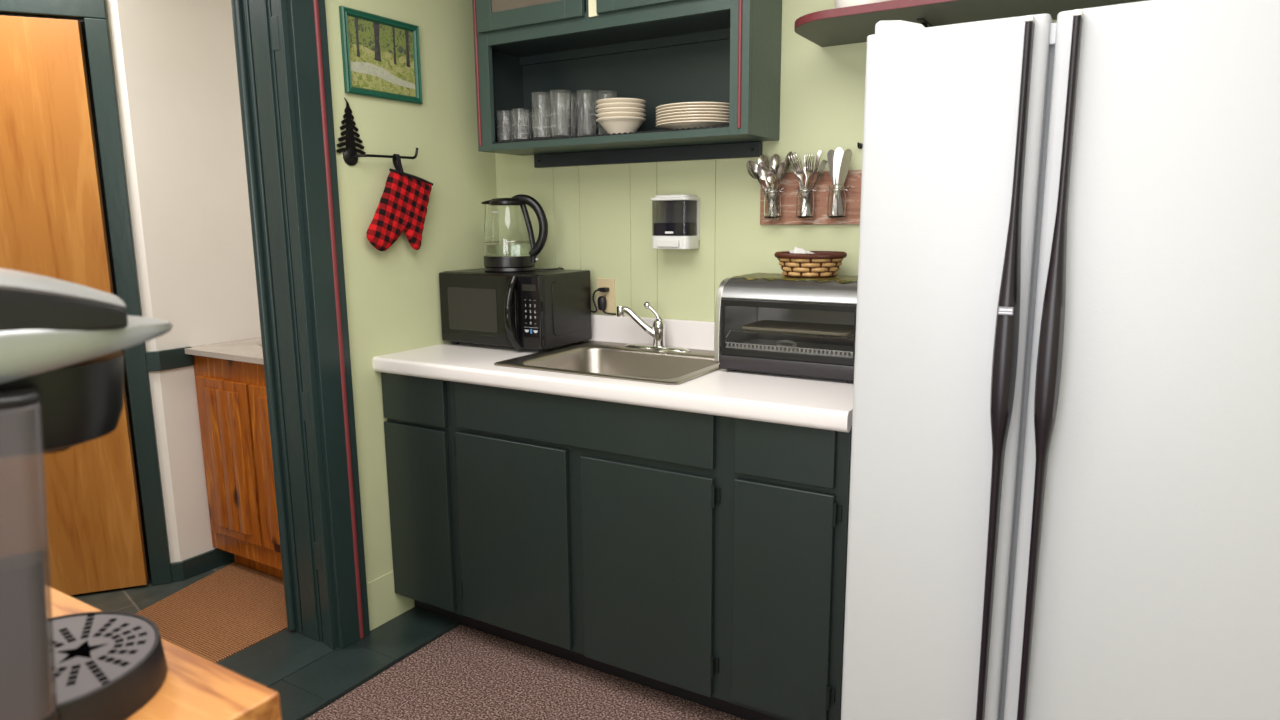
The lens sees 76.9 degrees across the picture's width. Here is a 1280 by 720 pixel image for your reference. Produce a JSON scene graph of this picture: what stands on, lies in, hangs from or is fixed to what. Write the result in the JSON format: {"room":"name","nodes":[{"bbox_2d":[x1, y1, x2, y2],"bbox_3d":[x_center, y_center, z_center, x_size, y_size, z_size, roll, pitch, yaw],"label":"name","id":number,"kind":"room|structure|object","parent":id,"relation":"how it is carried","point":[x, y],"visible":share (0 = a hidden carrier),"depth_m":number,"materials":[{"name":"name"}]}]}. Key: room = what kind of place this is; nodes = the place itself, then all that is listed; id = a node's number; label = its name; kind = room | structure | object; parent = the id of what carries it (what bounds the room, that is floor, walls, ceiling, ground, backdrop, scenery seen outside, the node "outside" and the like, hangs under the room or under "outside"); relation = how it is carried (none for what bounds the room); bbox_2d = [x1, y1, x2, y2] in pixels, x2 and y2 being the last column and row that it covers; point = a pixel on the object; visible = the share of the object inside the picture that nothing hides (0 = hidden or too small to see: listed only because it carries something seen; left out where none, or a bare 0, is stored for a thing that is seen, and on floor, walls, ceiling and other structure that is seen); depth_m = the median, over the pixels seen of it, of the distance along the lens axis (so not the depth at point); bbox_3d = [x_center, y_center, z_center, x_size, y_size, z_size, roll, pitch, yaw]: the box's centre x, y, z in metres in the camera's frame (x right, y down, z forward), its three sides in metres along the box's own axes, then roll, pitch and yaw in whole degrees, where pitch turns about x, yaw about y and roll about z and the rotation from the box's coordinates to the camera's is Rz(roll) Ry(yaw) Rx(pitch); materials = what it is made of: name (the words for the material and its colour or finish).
{"room":"kitchen","nodes":[
{"label":"kitchen","id":0,"kind":"room"},
{"bbox_2d":[69,561,234,613],"bbox_3d":[-2.312,0.950,2.697,1.965,0.080,2.920,5,12,31],"label":"floor","id":1,"kind":"structure","parent":0,"point":[134,599],"depth_m":2.95,"materials":[{"name":"tile"}]},
{"bbox_2d":[135,562,286,662],"bbox_3d":[-1.623,0.919,2.567,0.644,0.012,1.118,5,12,31],"label":"mat","id":2,"kind":"object","parent":1,"relation":"on","point":[235,607],"visible":0.36,"depth_m":2.79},
{"bbox_2d":[193,355,282,578],"bbox_3d":[-1.246,0.389,3.122,0.736,0.860,0.526,5,12,31],"label":"vanity cabinet","id":3,"kind":"object","parent":1,"relation":"on","point":[231,395],"visible":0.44,"depth_m":2.96,"materials":[{"name":"brown wood"}]},
{"bbox_2d":[185,337,263,364],"bbox_3d":[-1.247,-0.001,3.056,0.740,0.121,0.550,5,12,31],"label":"countertop","id":4,"kind":"structure","parent":3,"relation":"on","point":[245,350],"depth_m":2.95,"materials":[{"name":"stone"}]},
{"bbox_2d":[149,365,215,562],"bbox_3d":[-1.705,0.420,3.082,0.024,0.820,0.245,7,12,36],"label":"wall","id":5,"kind":"structure","parent":0,"point":[173,391],"depth_m":3.04,"materials":[{"name":"white paint"}]},
{"bbox_2d":[117,0,260,350],"bbox_3d":[-1.586,-0.397,3.250,0.100,2.530,0.830,5,12,31],"label":"wall","id":6,"kind":"structure","parent":0,"point":[180,64],"depth_m":2.98,"materials":[{"name":"paint"}]},
{"bbox_2d":[0,15,147,594],"bbox_3d":[-2.218,-0.119,2.723,0.772,1.991,0.036,-4,11,-20],"label":"door","id":7,"kind":"structure","parent":6,"relation":"in","point":[78,505],"depth_m":2.76,"materials":[{"name":"brown wood"}]},
{"bbox_2d":[0,0,156,351],"bbox_3d":[-2.562,-0.276,2.605,1.700,2.530,0.100,-4,11,-22],"label":"wall","id":8,"kind":"structure","parent":6,"relation":"in","point":[112,7],"depth_m":2.80,"materials":[{"name":"paint"}]},
{"bbox_2d":[0,0,171,585],"bbox_3d":[-2.229,-0.161,2.742,0.933,2.090,0.107,-4,11,-22],"label":"door frame","id":9,"kind":"structure","parent":6,"relation":"attached to","point":[94,14],"depth_m":2.82,"materials":[{"name":"green paint"}]},
{"bbox_2d":[146,346,193,371],"bbox_3d":[-1.726,-0.003,2.962,0.037,0.072,0.161,7,13,38],"label":"trim","id":10,"kind":"structure","parent":6,"relation":"attached to","point":[161,360],"depth_m":2.94,"materials":[{"name":"green paint"}]},
{"bbox_2d":[170,548,234,581],"bbox_3d":[-1.627,0.765,3.273,0.038,0.074,0.547,5,12,31],"label":"baseboard","id":11,"kind":"structure","parent":6,"relation":"attached to","point":[201,563],"depth_m":3.12,"materials":[{"name":"green paint"}]},
{"bbox_2d":[216,628,337,686],"bbox_3d":[-1.294,0.970,2.252,0.237,0.017,0.890,5,12,31],"label":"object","id":12,"kind":"structure","parent":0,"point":[278,656],"depth_m":2.50,"materials":[{"name":"green paint"}]},
{"bbox_2d":[325,0,496,647],"bbox_3d":[-1.468,-0.133,1.738,0.190,2.530,3.300,5,12,31],"label":"wall","id":13,"kind":"structure","parent":0,"point":[393,294],"depth_m":2.67,"materials":[{"name":"green paint"}]},
{"bbox_2d":[231,0,336,649],"bbox_3d":[-1.288,-0.056,2.070,0.205,2.100,0.902,5,12,31],"label":"trim","id":14,"kind":"structure","parent":13,"relation":"attached to","point":[260,27],"depth_m":2.41,"materials":[{"name":"green paint"}]},
{"bbox_2d":[286,0,369,648],"bbox_3d":[-1.194,-0.095,2.001,0.027,2.200,1.123,5,12,31],"label":"trim","id":15,"kind":"structure","parent":13,"relation":"attached to","point":[307,24],"depth_m":2.42,"materials":[{"name":"green paint"}]},
{"bbox_2d":[268,607,459,719],"bbox_3d":[-1.386,1.066,1.905,0.447,0.050,3.298,5,12,31],"label":"trim","id":16,"kind":"structure","parent":13,"relation":"attached to","point":[303,693],"depth_m":2.48,"materials":[{"name":"green paint"}]},
{"bbox_2d":[336,98,418,165],"bbox_3d":[-0.809,-0.702,2.507,0.046,0.199,0.296,8,13,40],"label":"wall hook","id":17,"kind":"object","parent":13,"relation":"attached to","point":[350,156],"visible":1,"depth_m":2.45,"materials":[{"name":"black metal"}]},
{"bbox_2d":[366,154,432,250],"bbox_3d":[-0.772,-0.506,2.603,0.038,0.305,0.290,5,12,31],"label":"oven mitt","id":18,"kind":"object","parent":17,"relation":"hanging from","point":[404,200],"visible":1,"depth_m":2.58,"materials":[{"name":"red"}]},
{"bbox_2d":[339,6,422,103],"bbox_3d":[-0.803,-0.946,2.525,0.016,0.245,0.304,5,12,31],"label":"framed picture","id":19,"kind":"object","parent":13,"relation":"attached to","point":[381,55],"visible":1,"depth_m":2.52,"materials":[{"name":"paint"}]},
{"bbox_2d":[347,15,415,96],"bbox_3d":[-0.808,-0.946,2.528,0.005,0.206,0.264,5,12,31],"label":"print","id":20,"kind":"object","parent":19,"relation":"attached to","point":[381,51],"depth_m":2.52,"materials":[{"name":"paper"}]},
{"bbox_2d":[367,571,412,630],"bbox_3d":[-0.852,0.804,2.740,0.004,0.168,0.202,5,12,31],"label":"baseboard","id":21,"kind":"structure","parent":13,"relation":"attached to","point":[384,604],"depth_m":2.72,"materials":[{"name":"green paint"}]},
{"bbox_2d":[305,624,744,719],"bbox_3d":[0.131,1.232,1.011,3.085,0.068,3.300,5,12,31],"label":"floor","id":22,"kind":"structure","parent":0,"point":[466,673],"depth_m":2.35,"materials":[{"name":"brown carpet"}]},
{"bbox_2d":[45,585,281,719],"bbox_3d":[-0.750,0.767,0.720,0.722,0.962,0.545,5,12,31],"label":"side table","id":23,"kind":"object","parent":22,"relation":"on","point":[195,687],"visible":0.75,"depth_m":0.69,"materials":[{"name":"brown wood"}]},
{"bbox_2d":[0,268,172,719],"bbox_3d":[-0.554,0.114,0.593,0.394,0.363,0.198,-8,13,-37],"label":"coffee maker","id":24,"kind":"object","parent":23,"relation":"on","point":[62,360],"visible":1,"depth_m":0.60,"materials":[{"name":"black plastic"}]},
{"bbox_2d":[29,611,167,719],"bbox_3d":[-0.483,0.265,0.684,0.140,0.035,0.183,-8,13,-37],"label":"drip tray","id":25,"kind":"object","parent":24,"relation":"on","point":[105,665],"depth_m":0.67,"materials":[{"name":"black plastic"}]},
{"bbox_2d":[381,372,851,719],"bbox_3d":[-0.029,0.477,2.556,1.543,0.882,0.602,5,12,31],"label":"base cabinet","id":26,"kind":"object","parent":22,"relation":"on","point":[698,558],"visible":0.81,"depth_m":2.21,"materials":[{"name":"green paint"}]},
{"bbox_2d":[373,314,853,432],"bbox_3d":[-0.035,-0.017,2.465,1.548,0.147,0.633,5,12,31],"label":"countertop","id":27,"kind":"structure","parent":26,"relation":"on","point":[819,403],"depth_m":2.19,"materials":[{"name":"white laminate"}]},
{"bbox_2d":[439,268,591,351],"bbox_3d":[-0.444,-0.180,2.808,0.447,0.256,0.331,5,12,31],"label":"microwave","id":28,"kind":"object","parent":27,"relation":"on","point":[541,310],"visible":1,"depth_m":2.70,"materials":[{"name":"black plastic"}]},
{"bbox_2d":[481,194,547,271],"bbox_3d":[-0.443,-0.438,2.778,0.179,0.260,0.209,-9,13,-41],"label":"electric kettle","id":29,"kind":"object","parent":28,"relation":"on","point":[510,245],"visible":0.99,"depth_m":2.73,"materials":[{"name":"clear glass"}]},
{"bbox_2d":[534,267,563,269],"bbox_3d":[-0.283,-0.248,2.861,0.198,0.161,0.082,-5,11,-23],"label":"cord","id":30,"kind":"object","parent":29,"relation":"attached to","point":[559,267],"visible":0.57,"depth_m":2.80,"materials":[{"name":"black plastic"}]},
{"bbox_2d":[494,341,719,384],"bbox_3d":[-0.041,0.081,2.508,0.634,0.174,0.526,5,12,31],"label":"sink","id":31,"kind":"object","parent":27,"relation":"in","point":[614,360],"visible":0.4,"depth_m":2.63,"materials":[{"name":"silver metal"}]},
{"bbox_2d":[617,302,690,351],"bbox_3d":[0.051,-0.114,2.669,0.258,0.156,0.068,4,11,23],"label":"faucet","id":32,"kind":"object","parent":27,"relation":"on","point":[657,331],"visible":1,"depth_m":2.66,"materials":[{"name":"silver metal"}]},
{"bbox_2d":[714,277,857,382],"bbox_3d":[0.464,-0.100,2.290,0.425,0.262,0.282,5,12,31],"label":"toaster oven","id":33,"kind":"object","parent":27,"relation":"on","point":[784,327],"visible":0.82,"depth_m":2.23,"materials":[{"name":"silver metal"}]},
{"bbox_2d":[726,339,852,357],"bbox_3d":[0.450,-0.042,2.275,0.365,0.020,0.199,5,12,31],"label":"oven rack","id":34,"kind":"object","parent":33,"relation":"on","point":[752,348],"depth_m":2.24,"materials":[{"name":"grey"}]},
{"bbox_2d":[731,273,857,282],"bbox_3d":[0.477,-0.233,2.289,0.400,0.007,0.216,5,12,31],"label":"place mat","id":35,"kind":"object","parent":33,"relation":"on","point":[768,276],"visible":0.65,"depth_m":2.26,"materials":[{"name":"fabric"}]},
{"bbox_2d":[774,251,846,277],"bbox_3d":[0.485,-0.274,2.300,0.202,0.069,0.202,-4,10,-17],"label":"wicker basket","id":36,"kind":"object","parent":35,"relation":"on","point":[821,264],"visible":0.96,"depth_m":2.23,"materials":[{"name":"wicker"}]},
{"bbox_2d":[794,247,808,253],"bbox_3d":[0.459,-0.305,2.293,0.049,0.034,0.019,1,10,8],"label":"packet","id":37,"kind":"object","parent":36,"relation":"in","point":[796,250],"visible":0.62,"depth_m":2.29,"materials":[{"name":"white paper"}]},
{"bbox_2d":[742,320,853,335],"bbox_3d":[0.459,-0.092,2.278,0.310,0.008,0.170,5,12,31],"label":"baking tray","id":38,"kind":"object","parent":33,"relation":"on","point":[766,325],"depth_m":2.25,"materials":[{"name":"grey metal"}]},
{"bbox_2d":[841,0,1279,719],"bbox_3d":[0.998,0.182,1.744,0.914,1.728,0.770,5,12,31],"label":"refrigerator","id":39,"kind":"object","parent":22,"relation":"on","point":[1064,495],"visible":1,"depth_m":1.46,"materials":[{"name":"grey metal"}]},
{"bbox_2d":[495,0,1056,321],"bbox_3d":[0.817,-0.257,2.338,3.500,2.530,0.100,5,12,31],"label":"wall","id":40,"kind":"structure","parent":0,"point":[599,217],"depth_m":2.62,"materials":[{"name":"green paint"}]},
{"bbox_2d":[596,278,614,312],"bbox_3d":[-0.121,-0.228,2.851,0.076,0.120,0.008,5,12,31],"label":"wall outlet","id":41,"kind":"object","parent":40,"relation":"attached to","point":[600,282],"visible":0.84,"depth_m":2.84,"materials":[{"name":"beige plastic"}]},
{"bbox_2d":[591,287,608,312],"bbox_3d":[-0.143,-0.211,2.847,0.071,0.091,0.025,5,12,31],"label":"plug","id":42,"kind":"object","parent":41,"relation":"attached to","point":[603,289],"visible":1,"depth_m":2.84,"materials":[{"name":"black plastic"}]},
{"bbox_2d":[597,296,615,314],"bbox_3d":[-0.118,-0.191,2.834,0.072,0.066,0.026,5,12,31],"label":"plug","id":43,"kind":"object","parent":41,"relation":"attached to","point":[601,301],"visible":1,"depth_m":2.83,"materials":[{"name":"black plastic"}]},
{"bbox_2d":[472,0,781,167],"bbox_3d":[-0.077,-1.061,2.515,0.993,0.854,0.275,5,12,31],"label":"upper cabinet","id":44,"kind":"object","parent":40,"relation":"attached to","point":[656,52],"visible":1,"depth_m":2.55,"materials":[{"name":"green paint"}]},
{"bbox_2d":[496,110,511,141],"bbox_3d":[-0.458,-0.792,2.752,0.064,0.108,0.064,5,12,31],"label":"glass tumbler","id":45,"kind":"object","parent":44,"relation":"on","point":[503,117],"visible":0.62,"depth_m":2.73,"materials":[{"name":"white"}]},
{"bbox_2d":[511,108,529,140],"bbox_3d":[-0.401,-0.786,2.712,0.064,0.108,0.064,5,12,31],"label":"glass tumbler","id":46,"kind":"object","parent":44,"relation":"on","point":[520,118],"visible":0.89,"depth_m":2.69,"materials":[{"name":"white"}]},
{"bbox_2d":[530,112,532,139],"bbox_3d":[-0.390,-0.800,2.792,0.064,0.108,0.064,5,12,31],"label":"glass tumbler","id":47,"kind":"object","parent":44,"relation":"on","point":[531,133],"visible":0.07,"depth_m":2.77,"materials":[{"name":"white"}]},
{"bbox_2d":[531,92,550,139],"bbox_3d":[-0.323,-0.799,2.656,0.070,0.152,0.070,5,12,31],"label":"glass","id":48,"kind":"object","parent":44,"relation":"on","point":[540,101],"visible":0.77,"depth_m":2.63,"materials":[{"name":"white"}]},
{"bbox_2d":[550,90,570,137],"bbox_3d":[-0.257,-0.792,2.614,0.070,0.152,0.070,5,12,31],"label":"glass","id":49,"kind":"object","parent":44,"relation":"on","point":[560,100],"visible":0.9,"depth_m":2.59,"materials":[{"name":"white"}]},
{"bbox_2d":[571,94,577,136],"bbox_3d":[-0.233,-0.807,2.701,0.070,0.152,0.070,5,12,31],"label":"glass","id":50,"kind":"object","parent":44,"relation":"on","point":[573,96],"visible":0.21,"depth_m":2.67,"materials":[{"name":"white"}]},
{"bbox_2d":[576,90,596,136],"bbox_3d":[-0.172,-0.794,2.624,0.070,0.152,0.070,5,12,31],"label":"glass","id":51,"kind":"object","parent":44,"relation":"on","point":[586,100],"visible":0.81,"depth_m":2.60,"materials":[{"name":"white"}]},
{"bbox_2d":[597,90,616,134],"bbox_3d":[-0.108,-0.797,2.638,0.070,0.152,0.070,5,12,31],"label":"glass","id":52,"kind":"object","parent":44,"relation":"on","point":[604,94],"visible":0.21,"depth_m":2.60,"materials":[{"name":"white"}]},
{"bbox_2d":[596,116,645,133],"bbox_3d":[-0.059,-0.733,2.549,0.159,0.054,0.159,5,12,31],"label":"bowl","id":53,"kind":"object","parent":44,"relation":"on","point":[616,124],"visible":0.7,"depth_m":2.50,"materials":[{"name":"beige ceramic"}]},
{"bbox_2d":[596,112,645,117],"bbox_3d":[-0.059,-0.746,2.547,0.159,0.054,0.159,2,10,14],"label":"bowl","id":54,"kind":"object","parent":53,"relation":"on","point":[607,114],"visible":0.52,"depth_m":2.48,"materials":[{"name":"beige ceramic"}]},
{"bbox_2d":[596,107,645,113],"bbox_3d":[-0.060,-0.759,2.545,0.159,0.054,0.159,-1,10,-3],"label":"bowl","id":55,"kind":"object","parent":54,"relation":"on","point":[611,109],"visible":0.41,"depth_m":2.48,"materials":[{"name":"beige ceramic"}]},
{"bbox_2d":[596,102,645,108],"bbox_3d":[-0.060,-0.773,2.542,0.159,0.054,0.159,-4,11,-20],"label":"bowl","id":56,"kind":"object","parent":55,"relation":"on","point":[621,104],"visible":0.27,"depth_m":2.48,"materials":[{"name":"beige ceramic"}]},
{"bbox_2d":[596,98,645,104],"bbox_3d":[-0.060,-0.786,2.540,0.159,0.054,0.159,-8,13,-37],"label":"bowl","id":57,"kind":"object","parent":56,"relation":"on","point":[608,100],"visible":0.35,"depth_m":2.47,"materials":[{"name":"beige ceramic"}]},
{"bbox_2d":[656,120,728,129],"bbox_3d":[0.174,-0.697,2.431,0.254,0.020,0.254,5,12,31],"label":"dinner plate","id":58,"kind":"object","parent":44,"relation":"on","point":[695,123],"visible":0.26,"depth_m":2.35,"materials":[{"name":"beige ceramic"}]},
{"bbox_2d":[656,117,728,124],"bbox_3d":[0.174,-0.705,2.430,0.254,0.020,0.254,5,12,31],"label":"dinner plate","id":59,"kind":"object","parent":58,"relation":"on","point":[691,118],"visible":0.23,"depth_m":2.32,"materials":[{"name":"beige ceramic"}]},
{"bbox_2d":[656,114,728,121],"bbox_3d":[0.174,-0.713,2.428,0.254,0.020,0.254,5,12,31],"label":"dinner plate","id":60,"kind":"object","parent":59,"relation":"on","point":[689,115],"visible":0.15,"depth_m":2.32,"materials":[{"name":"beige ceramic"}]},
{"bbox_2d":[656,111,728,118],"bbox_3d":[0.174,-0.722,2.427,0.254,0.020,0.254,5,12,31],"label":"dinner plate","id":61,"kind":"object","parent":60,"relation":"on","point":[687,112],"visible":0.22,"depth_m":2.32,"materials":[{"name":"beige ceramic"}]},
{"bbox_2d":[656,108,728,115],"bbox_3d":[0.174,-0.730,2.425,0.254,0.020,0.254,5,12,31],"label":"dinner plate","id":62,"kind":"object","parent":61,"relation":"on","point":[685,109],"visible":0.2,"depth_m":2.32,"materials":[{"name":"beige ceramic"}]},
{"bbox_2d":[656,105,728,112],"bbox_3d":[0.174,-0.739,2.424,0.254,0.020,0.254,5,12,31],"label":"dinner plate","id":63,"kind":"object","parent":62,"relation":"on","point":[684,106],"visible":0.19,"depth_m":2.31,"materials":[{"name":"beige ceramic"}]},
{"bbox_2d":[656,102,728,109],"bbox_3d":[0.174,-0.747,2.422,0.254,0.020,0.254,5,12,31],"label":"dinner plate","id":64,"kind":"object","parent":63,"relation":"on","point":[682,103],"visible":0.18,"depth_m":2.31,"materials":[{"name":"beige ceramic"}]},
{"bbox_2d":[585,314,714,350],"bbox_3d":[0.120,-0.069,2.719,1.548,0.135,0.029,5,12,31],"label":"backsplash","id":65,"kind":"structure","parent":40,"relation":"attached to","point":[690,334],"depth_m":2.76,"materials":[{"name":"white laminate"}]},
{"bbox_2d":[651,194,699,248],"bbox_3d":[0.113,-0.447,2.614,0.144,0.172,0.100,5,12,31],"label":"soap dispenser","id":66,"kind":"object","parent":40,"relation":"attached to","point":[675,218],"visible":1,"depth_m":2.58,"materials":[{"name":"white plastic"}]},
{"bbox_2d":[760,170,861,224],"bbox_3d":[0.576,-0.478,2.377,0.470,0.155,0.014,5,12,31],"label":"board","id":67,"kind":"object","parent":40,"relation":"attached to","point":[790,181],"visible":0.29,"depth_m":2.40,"materials":[{"name":"brown wood"}]},
{"bbox_2d":[762,187,785,218],"bbox_3d":[0.402,-0.476,2.447,0.058,0.094,0.063,-5,11,-22],"label":"glass jar","id":68,"kind":"object","parent":67,"relation":"attached to","point":[772,198],"visible":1,"depth_m":2.42,"materials":[{"name":"white"}]},
{"bbox_2d":[746,160,765,193],"bbox_3d":[0.372,-0.520,2.446,0.100,0.168,0.020,0,10,6],"label":"spoon","id":69,"kind":"object","parent":68,"relation":"in","point":[751,166],"visible":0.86,"depth_m":2.44,"materials":[{"name":"grey metal"}]},
{"bbox_2d":[757,162,768,186],"bbox_3d":[0.388,-0.515,2.430,0.069,0.159,0.017,-1,10,-2],"label":"spoon","id":70,"kind":"object","parent":68,"relation":"in","point":[762,168],"visible":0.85,"depth_m":2.42,"materials":[{"name":"grey metal"}]},
{"bbox_2d":[758,154,769,186],"bbox_3d":[0.390,-0.530,2.448,0.012,0.184,0.076,-9,13,-40],"label":"spoon","id":71,"kind":"object","parent":68,"relation":"in","point":[762,158],"visible":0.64,"depth_m":2.45,"materials":[{"name":"grey metal"}]},
{"bbox_2d":[767,167,775,186],"bbox_3d":[0.392,-0.506,2.424,0.027,0.142,0.055,0,10,2],"label":"spoon","id":72,"kind":"object","parent":68,"relation":"in","point":[771,174],"visible":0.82,"depth_m":2.40,"materials":[{"name":"grey metal"}]},
{"bbox_2d":[769,154,780,186],"bbox_3d":[0.407,-0.529,2.436,0.038,0.182,0.014,3,10,17],"label":"spoon","id":73,"kind":"object","parent":68,"relation":"in","point":[775,161],"visible":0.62,"depth_m":2.43,"materials":[{"name":"grey metal"}]},
{"bbox_2d":[776,162,785,187],"bbox_3d":[0.413,-0.511,2.419,0.009,0.157,0.080,-6,11,-30],"label":"spoon","id":74,"kind":"object","parent":68,"relation":"in","point":[781,171],"visible":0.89,"depth_m":2.40,"materials":[{"name":"grey metal"}]},
{"bbox_2d":[778,151,792,186],"bbox_3d":[0.423,-0.530,2.427,0.077,0.189,0.028,6,12,31],"label":"spoon","id":75,"kind":"object","parent":68,"relation":"in","point":[786,160],"visible":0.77,"depth_m":2.41,"materials":[{"name":"grey metal"}]},
{"bbox_2d":[795,186,818,218],"bbox_3d":[0.491,-0.468,2.395,0.058,0.094,0.063,-5,11,-22],"label":"glass jar","id":76,"kind":"object","parent":67,"relation":"attached to","point":[805,196],"visible":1,"depth_m":2.37,"materials":[{"name":"white"}]},
{"bbox_2d":[788,152,801,185],"bbox_3d":[0.473,-0.522,2.390,0.074,0.186,0.014,4,11,22],"label":"fork","id":77,"kind":"object","parent":76,"relation":"in","point":[792,168],"visible":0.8,"depth_m":2.39,"materials":[{"name":"grey metal"}]},
{"bbox_2d":[793,157,803,185],"bbox_3d":[0.478,-0.511,2.376,0.063,0.166,0.020,-6,11,-27],"label":"fork","id":78,"kind":"object","parent":76,"relation":"in","point":[800,173],"visible":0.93,"depth_m":2.36,"materials":[{"name":"grey metal"}]},
{"bbox_2d":[804,153,812,185],"bbox_3d":[0.494,-0.519,2.383,0.025,0.179,0.016,3,11,19],"label":"fork","id":79,"kind":"object","parent":76,"relation":"in","point":[805,153],"visible":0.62,"depth_m":2.38,"materials":[{"name":"grey metal"}]},
{"bbox_2d":[805,155,813,185],"bbox_3d":[0.492,-0.512,2.369,0.020,0.171,0.064,-1,10,-5],"label":"fork","id":80,"kind":"object","parent":76,"relation":"in","point":[809,172],"visible":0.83,"depth_m":2.35,"materials":[{"name":"grey metal"}]},
{"bbox_2d":[809,150,822,185],"bbox_3d":[0.505,-0.520,2.368,0.019,0.189,0.074,-9,13,-40],"label":"fork","id":81,"kind":"object","parent":76,"relation":"in","point":[819,152],"visible":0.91,"depth_m":2.35,"materials":[{"name":"grey metal"}]},
{"bbox_2d":[813,160,827,187],"bbox_3d":[0.512,-0.507,2.375,0.080,0.162,0.019,4,11,24],"label":"fork","id":82,"kind":"object","parent":76,"relation":"in","point":[824,162],"visible":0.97,"depth_m":2.36,"materials":[{"name":"grey metal"}]},
{"bbox_2d":[826,185,850,217],"bbox_3d":[0.572,-0.460,2.347,0.058,0.094,0.063,-5,11,-22],"label":"glass jar","id":83,"kind":"object","parent":67,"relation":"attached to","point":[836,206],"visible":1,"depth_m":2.32,"materials":[{"name":"white"}]},
{"bbox_2d":[827,150,834,184],"bbox_3d":[0.565,-0.513,2.330,0.053,0.186,0.005,0,10,1],"label":"knife","id":84,"kind":"object","parent":83,"relation":"in","point":[830,155],"visible":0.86,"depth_m":2.32,"materials":[{"name":"grey metal"}]},
{"bbox_2d":[833,147,843,184],"bbox_3d":[0.571,-0.515,2.327,0.029,0.190,0.032,2,10,13],"label":"knife","id":85,"kind":"object","parent":83,"relation":"in","point":[838,154],"visible":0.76,"depth_m":2.31,"materials":[{"name":"grey"}]},
{"bbox_2d":[838,149,851,184],"bbox_3d":[0.579,-0.510,2.321,0.010,0.186,0.071,-6,12,-31],"label":"knife","id":86,"kind":"object","parent":83,"relation":"in","point":[847,156],"visible":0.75,"depth_m":2.30,"materials":[{"name":"grey"}]},
{"bbox_2d":[857,142,862,148],"bbox_3d":[0.629,-0.615,2.313,0.016,0.016,0.027,5,12,31],"label":"wall hook","id":87,"kind":"object","parent":40,"relation":"attached to","point":[859,145],"visible":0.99,"depth_m":2.32,"materials":[{"name":"black metal"}]},
{"bbox_2d":[794,0,1147,46],"bbox_3d":[1.257,-0.735,1.729,1.900,0.180,0.330,5,12,31],"label":"wall shelf","id":88,"kind":"object","parent":40,"relation":"attached to","point":[851,24],"visible":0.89,"depth_m":1.97,"materials":[{"name":"paint"}]},
{"bbox_3d":[0.585,-0.883,2.085,0.195,0.001,0.188,5,12,31],"label":"doily","id":89,"kind":"object","parent":88,"relation":"on","visible":0},
{"bbox_2d":[835,0,890,7],"bbox_3d":[0.583,-0.966,2.068,0.164,0.168,0.164,5,12,31],"label":"ceramic crock","id":90,"kind":"object","parent":89,"relation":"on","point":[838,3],"visible":0.06,"depth_m":2.02,"materials":[{"name":"white"}]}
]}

